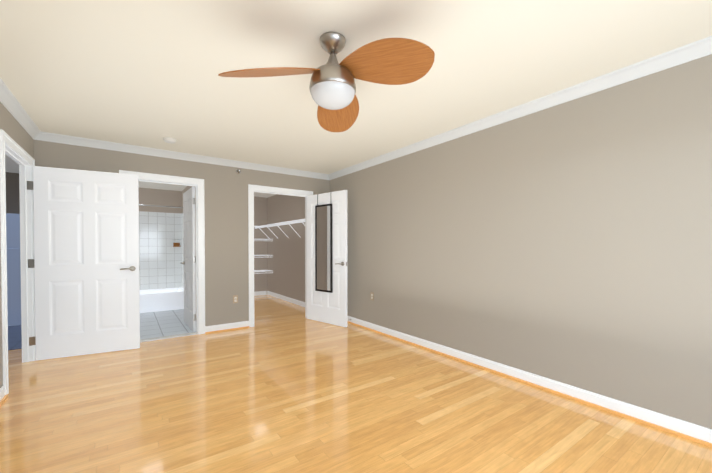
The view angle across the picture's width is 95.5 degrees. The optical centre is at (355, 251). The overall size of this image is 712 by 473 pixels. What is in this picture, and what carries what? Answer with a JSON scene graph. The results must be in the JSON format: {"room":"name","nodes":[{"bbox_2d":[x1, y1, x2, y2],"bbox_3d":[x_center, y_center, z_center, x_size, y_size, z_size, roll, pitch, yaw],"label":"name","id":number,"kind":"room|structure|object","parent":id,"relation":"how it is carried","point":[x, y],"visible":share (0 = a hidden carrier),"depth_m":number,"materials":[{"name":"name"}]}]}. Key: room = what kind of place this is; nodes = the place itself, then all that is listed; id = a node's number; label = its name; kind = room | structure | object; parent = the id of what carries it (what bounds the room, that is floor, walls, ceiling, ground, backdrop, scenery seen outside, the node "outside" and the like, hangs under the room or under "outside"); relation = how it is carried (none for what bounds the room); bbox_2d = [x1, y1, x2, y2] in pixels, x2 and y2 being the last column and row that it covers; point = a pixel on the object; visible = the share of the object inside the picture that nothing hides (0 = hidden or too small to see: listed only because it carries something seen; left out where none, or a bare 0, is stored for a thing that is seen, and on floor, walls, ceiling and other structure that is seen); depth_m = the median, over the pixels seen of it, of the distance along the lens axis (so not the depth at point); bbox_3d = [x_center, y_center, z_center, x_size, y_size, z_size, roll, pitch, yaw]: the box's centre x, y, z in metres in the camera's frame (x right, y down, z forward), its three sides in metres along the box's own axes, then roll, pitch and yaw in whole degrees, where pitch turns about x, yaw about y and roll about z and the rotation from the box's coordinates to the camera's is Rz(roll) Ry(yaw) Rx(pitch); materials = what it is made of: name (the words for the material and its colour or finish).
{"room":"empty bedroom","nodes":[
{"label":"empty bedroom","id":0,"kind":"room"},
{"bbox_2d":[8,325,21,349],"bbox_3d":[-5.098,1.135,4.441,1.415,0.008,2.350,-1,1,-35],"label":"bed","id":1,"kind":"structure","parent":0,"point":[14,338],"depth_m":4.21,"materials":[{"name":"blue fabric"}]},
{"bbox_2d":[6,213,20,326],"bbox_3d":[-5.313,0.280,5.069,0.760,1.700,0.756,-1,1,-35],"label":"fridge","id":2,"kind":"object","parent":1,"relation":"on","point":[13,269],"visible":0.12,"depth_m":4.82,"materials":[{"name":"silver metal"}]},
{"bbox_2d":[0,102,33,387],"bbox_3d":[-1.657,-0.031,0.849,0.085,2.440,6.680,-1,1,-35],"label":"wall","id":3,"kind":"structure","parent":0,"point":[13,129],"depth_m":2.78,"materials":[{"name":"beige paint"}]},
{"bbox_2d":[0,385,7,405],"bbox_3d":[-1.278,1.146,0.427,0.030,0.098,5.287,-1,1,-35],"label":"baseboard","id":4,"kind":"structure","parent":3,"relation":"attached to","point":[3,397],"depth_m":2.53,"materials":[{"name":"white"}]},
{"bbox_2d":[5,149,27,361],"bbox_3d":[-3.165,0.136,2.987,0.010,2.047,0.923,-1,1,-35],"label":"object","id":5,"kind":"object","parent":3,"relation":"attached to","point":[5,149],"depth_m":3.35,"materials":[{"name":"white wood"}]},
{"bbox_2d":[0,129,35,394],"bbox_3d":[-3.156,0.093,2.992,0.104,2.132,1.093,-1,1,-35],"label":"door frame","id":6,"kind":"structure","parent":3,"relation":"attached to","point":[11,143],"depth_m":3.34,"materials":[{"name":"white wood"}]},
{"bbox_2d":[0,78,43,139],"bbox_3d":[-1.594,-1.212,0.877,0.070,0.080,6.440,-1,1,-35],"label":"crown molding","id":7,"kind":"structure","parent":3,"relation":"attached to","point":[9,101],"depth_m":2.88,"materials":[{"name":"white wood"}]},
{"bbox_2d":[27,166,139,360],"bbox_3d":[-2.965,0.124,3.561,0.962,2.030,0.223,-1,1,-35],"label":"entry door","id":8,"kind":"structure","parent":3,"relation":"in","point":[84,262],"depth_m":3.56,"materials":[{"name":"white painted wood"},{"name":"satin nickel"}]},
{"bbox_2d":[5,172,182,289],"bbox_3d":[-5.054,-0.102,5.972,3.270,2.440,0.130,-1,1,-35],"label":"wall","id":9,"kind":"structure","parent":0,"point":[148,196],"depth_m":6.50,"materials":[{"name":"beige paint"}]},
{"bbox_2d":[139,211,183,289],"bbox_3d":[-4.066,-0.013,6.089,1.520,1.563,0.840,-1,1,-35],"label":"tile surround","id":10,"kind":"object","parent":9,"relation":"attached to","point":[161,257],"visible":0.33,"depth_m":6.63,"materials":[{"name":"white tile"}]},
{"bbox_2d":[173,239,180,246],"bbox_3d":[-3.749,-0.174,6.766,0.154,0.152,0.075,-1,1,-35],"label":"soap dish","id":11,"kind":"object","parent":10,"relation":"attached to","point":[176,244],"visible":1,"depth_m":6.77,"materials":[{"name":"brown wood"}]},
{"bbox_2d":[140,309,197,341],"bbox_3d":[-3.482,1.121,5.277,1.524,0.012,2.870,-1,1,-35],"label":"floor","id":12,"kind":"structure","parent":0,"point":[160,325],"depth_m":4.84,"materials":[{"name":"white tile"}]},
{"bbox_2d":[140,287,183,312],"bbox_3d":[-4.084,0.938,6.129,1.496,0.334,0.752,-1,1,-35],"label":"bathtub","id":13,"kind":"object","parent":12,"relation":"on","point":[156,300],"visible":0.29,"depth_m":6.05,"materials":[{"name":"white ceramic"}]},
{"bbox_2d":[33,139,329,325],"bbox_3d":[-1.953,-0.084,4.654,3.820,2.440,0.120,-1,1,-35],"label":"wall","id":14,"kind":"structure","parent":0,"point":[226,234],"depth_m":4.58,"materials":[{"name":"beige paint"}]},
{"bbox_2d":[119,170,204,333],"bbox_3d":[-2.514,0.076,4.248,0.947,2.132,0.139,-1,1,-35],"label":"door frame","id":15,"kind":"structure","parent":14,"relation":"attached to","point":[201,233],"depth_m":4.44,"materials":[{"name":"white wood"}]},
{"bbox_2d":[139,180,196,328],"bbox_3d":[-2.529,0.118,4.270,0.777,2.047,0.012,-1,1,-35],"label":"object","id":16,"kind":"object","parent":14,"relation":"attached to","point":[139,180],"depth_m":4.48,"materials":[{"name":"white wood"}]},
{"bbox_2d":[41,132,327,179],"bbox_3d":[-1.951,-1.262,4.522,3.510,0.080,0.070,-1,1,-35],"label":"crown molding","id":17,"kind":"structure","parent":14,"relation":"attached to","point":[50,137],"depth_m":4.19,"materials":[{"name":"white wood"}]},
{"bbox_2d":[180,187,195,331],"bbox_3d":[-2.485,0.107,4.809,0.156,2.030,0.816,-1,1,-35],"label":"bathroom door","id":18,"kind":"structure","parent":14,"relation":"in","point":[189,241],"depth_m":4.71,"materials":[{"name":"white painted wood"},{"name":"satin nickel"}]},
{"bbox_2d":[205,321,248,333],"bbox_3d":[-1.842,1.087,4.656,0.603,0.098,0.030,-1,1,-35],"label":"baseboard","id":19,"kind":"structure","parent":14,"relation":"attached to","point":[244,324],"depth_m":4.65,"materials":[{"name":"white wood"}]},
{"bbox_2d":[233,295,237,302],"bbox_3d":[-1.759,0.697,4.722,0.072,0.116,0.008,-1,1,-35],"label":"outlet","id":20,"kind":"object","parent":14,"relation":"attached to","point":[235,298],"visible":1,"depth_m":4.72,"materials":[{"name":"beige plastic"}]},
{"bbox_2d":[254,190,306,317],"bbox_3d":[-1.200,0.096,5.187,0.942,2.065,0.120,-1,1,-35],"label":"door frame","id":21,"kind":"structure","parent":14,"relation":"attached to","point":[305,253],"depth_m":5.47,"materials":[{"name":"white wood"}]},
{"bbox_2d":[248,184,312,326],"bbox_3d":[-1.160,0.063,5.130,1.076,2.132,0.019,-1,1,-35],"label":"trim","id":22,"kind":"structure","parent":14,"relation":"attached to","point":[251,188],"depth_m":4.85,"materials":[{"name":"white wood"}]},
{"bbox_2d":[254,191,306,259],"bbox_3d":[-1.191,0.105,5.174,0.906,2.047,0.012,-1,1,-35],"label":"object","id":23,"kind":"object","parent":14,"relation":"attached to","point":[254,191],"depth_m":5.42,"materials":[{"name":"white wood"}]},
{"bbox_2d":[307,190,347,326],"bbox_3d":[-0.467,0.103,5.108,0.280,2.030,0.929,-1,1,-35],"label":"closet door","id":24,"kind":"structure","parent":14,"relation":"in","point":[327,307],"depth_m":4.94,"materials":[{"name":"white painted wood"},{"name":"satin nickel"}]},
{"bbox_2d":[315,194,332,292],"bbox_3d":[-0.492,-0.142,5.075,0.375,1.545,0.062,1,1,42],"label":"mirror","id":25,"kind":"object","parent":24,"relation":"hanging from","point":[323,253],"visible":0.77,"depth_m":5.05,"materials":[{"name":"black"}]},
{"bbox_2d":[182,186,195,240],"bbox_3d":[-2.898,-0.102,5.951,0.230,2.440,3.090,-1,1,-35],"label":"wall","id":26,"kind":"structure","parent":0,"point":[186,189],"depth_m":5.75,"materials":[{"name":"beige paint"}]},
{"bbox_2d":[254,197,267,291],"bbox_3d":[-2.963,-0.127,7.716,1.700,2.440,0.120,-1,1,-35],"label":"wall","id":27,"kind":"structure","parent":0,"point":[260,246],"depth_m":8.06,"materials":[{"name":"beige paint"}]},
{"bbox_2d":[254,291,267,294],"bbox_3d":[-2.925,1.045,7.678,1.620,0.098,0.013,-1,1,-35],"label":"baseboard","id":28,"kind":"structure","parent":27,"relation":"attached to","point":[258,292],"depth_m":8.07,"materials":[{"name":"white wood"}]},
{"bbox_2d":[254,255,270,257],"bbox_3d":[-2.591,0.233,7.662,1.150,0.290,0.404,-1,1,-35],"label":"closet shelf","id":29,"kind":"object","parent":27,"relation":"attached to","point":[261,255],"visible":0.38,"depth_m":7.66,"materials":[{"name":"white metal"}]},
{"bbox_2d":[254,270,270,273],"bbox_3d":[-2.591,0.613,7.667,1.150,0.290,0.404,-1,1,-35],"label":"closet shelf","id":30,"kind":"object","parent":27,"relation":"attached to","point":[255,271],"visible":0.38,"depth_m":7.69,"materials":[{"name":"white wood"}]},
{"bbox_2d":[0,295,711,472],"bbox_3d":[-1.892,1.195,2.591,6.120,0.060,9.770,-1,1,-35],"label":"floor","id":31,"kind":"structure","parent":0,"point":[282,386],"depth_m":2.30,"materials":[{"name":"brown wood"}]},
{"bbox_2d":[0,0,711,197],"bbox_3d":[-1.892,-1.275,2.557,6.120,0.120,9.770,-1,1,-35],"label":"ceiling","id":32,"kind":"structure","parent":0,"point":[143,73],"depth_m":2.16,"materials":[{"name":"beige paint"}]},
{"bbox_2d":[163,137,176,142],"bbox_3d":[-2.136,-1.271,3.712,0.136,0.040,0.136,-1,1,-35],"label":"smoke detector","id":33,"kind":"object","parent":32,"relation":"attached to","point":[169,140],"visible":1,"depth_m":3.67,"materials":[{"name":"white plastic"}]},
{"bbox_2d":[218,32,434,131],"bbox_3d":[-0.191,-1.066,1.845,1.057,0.396,1.103,-1,1,-35],"label":"ceiling fan","id":34,"kind":"object","parent":32,"relation":"hanging from","point":[386,61],"visible":1,"depth_m":1.82,"materials":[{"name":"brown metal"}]},
{"bbox_2d":[267,54,711,428],"bbox_3d":[0.559,-0.079,4.303,0.120,2.440,9.770,-1,1,-35],"label":"wall","id":35,"kind":"structure","parent":0,"point":[569,242],"depth_m":2.62,"materials":[{"name":"beige paint"}]},
{"bbox_2d":[255,219,304,238],"bbox_3d":[-1.520,-0.445,6.872,0.309,0.311,2.907,-1,1,-35],"label":"closet shelf","id":36,"kind":"object","parent":35,"relation":"attached to","point":[285,223],"visible":0.81,"depth_m":6.75,"materials":[{"name":"white metal"}]},
{"bbox_2d":[268,291,304,306],"bbox_3d":[-1.392,1.055,6.953,0.032,0.098,2.965,-1,1,-35],"label":"baseboard","id":37,"kind":"structure","parent":35,"relation":"attached to","point":[297,302],"depth_m":7.12,"materials":[{"name":"white wood"}]},
{"bbox_2d":[370,292,373,300],"bbox_3d":[0.231,0.646,4.665,0.008,0.116,0.072,-1,1,-35],"label":"outlet","id":38,"kind":"object","parent":35,"relation":"attached to","point":[371,295],"visible":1,"depth_m":4.66,"materials":[{"name":"beige plastic"}]},
{"bbox_2d":[328,36,711,179],"bbox_3d":[1.372,-1.241,2.969,0.070,0.080,6.440,-1,1,-35],"label":"crown molding","id":39,"kind":"structure","parent":35,"relation":"attached to","point":[637,70],"depth_m":2.57,"materials":[{"name":"white wood"}]},
{"bbox_2d":[347,316,711,446],"bbox_3d":[1.388,1.110,3.012,0.032,0.098,6.440,-1,1,-35],"label":"baseboard","id":40,"kind":"structure","parent":35,"relation":"attached to","point":[685,429],"depth_m":2.57,"materials":[{"name":"white wood"}]},
{"bbox_3d":[-4.314,-0.087,4.830,0.335,2.440,2.890,-1,1,-35],"label":"wall","id":41,"kind":"structure","parent":0,"visible":0},
{"bbox_2d":[139,204,182,207],"bbox_3d":[-3.887,-0.841,5.824,1.518,0.055,0.056,-1,1,-35],"label":"shower curtain rod","id":42,"kind":"object","parent":41,"relation":"attached to","point":[160,206],"visible":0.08,"depth_m":5.99,"materials":[{"name":"silver metal"}]}
]}

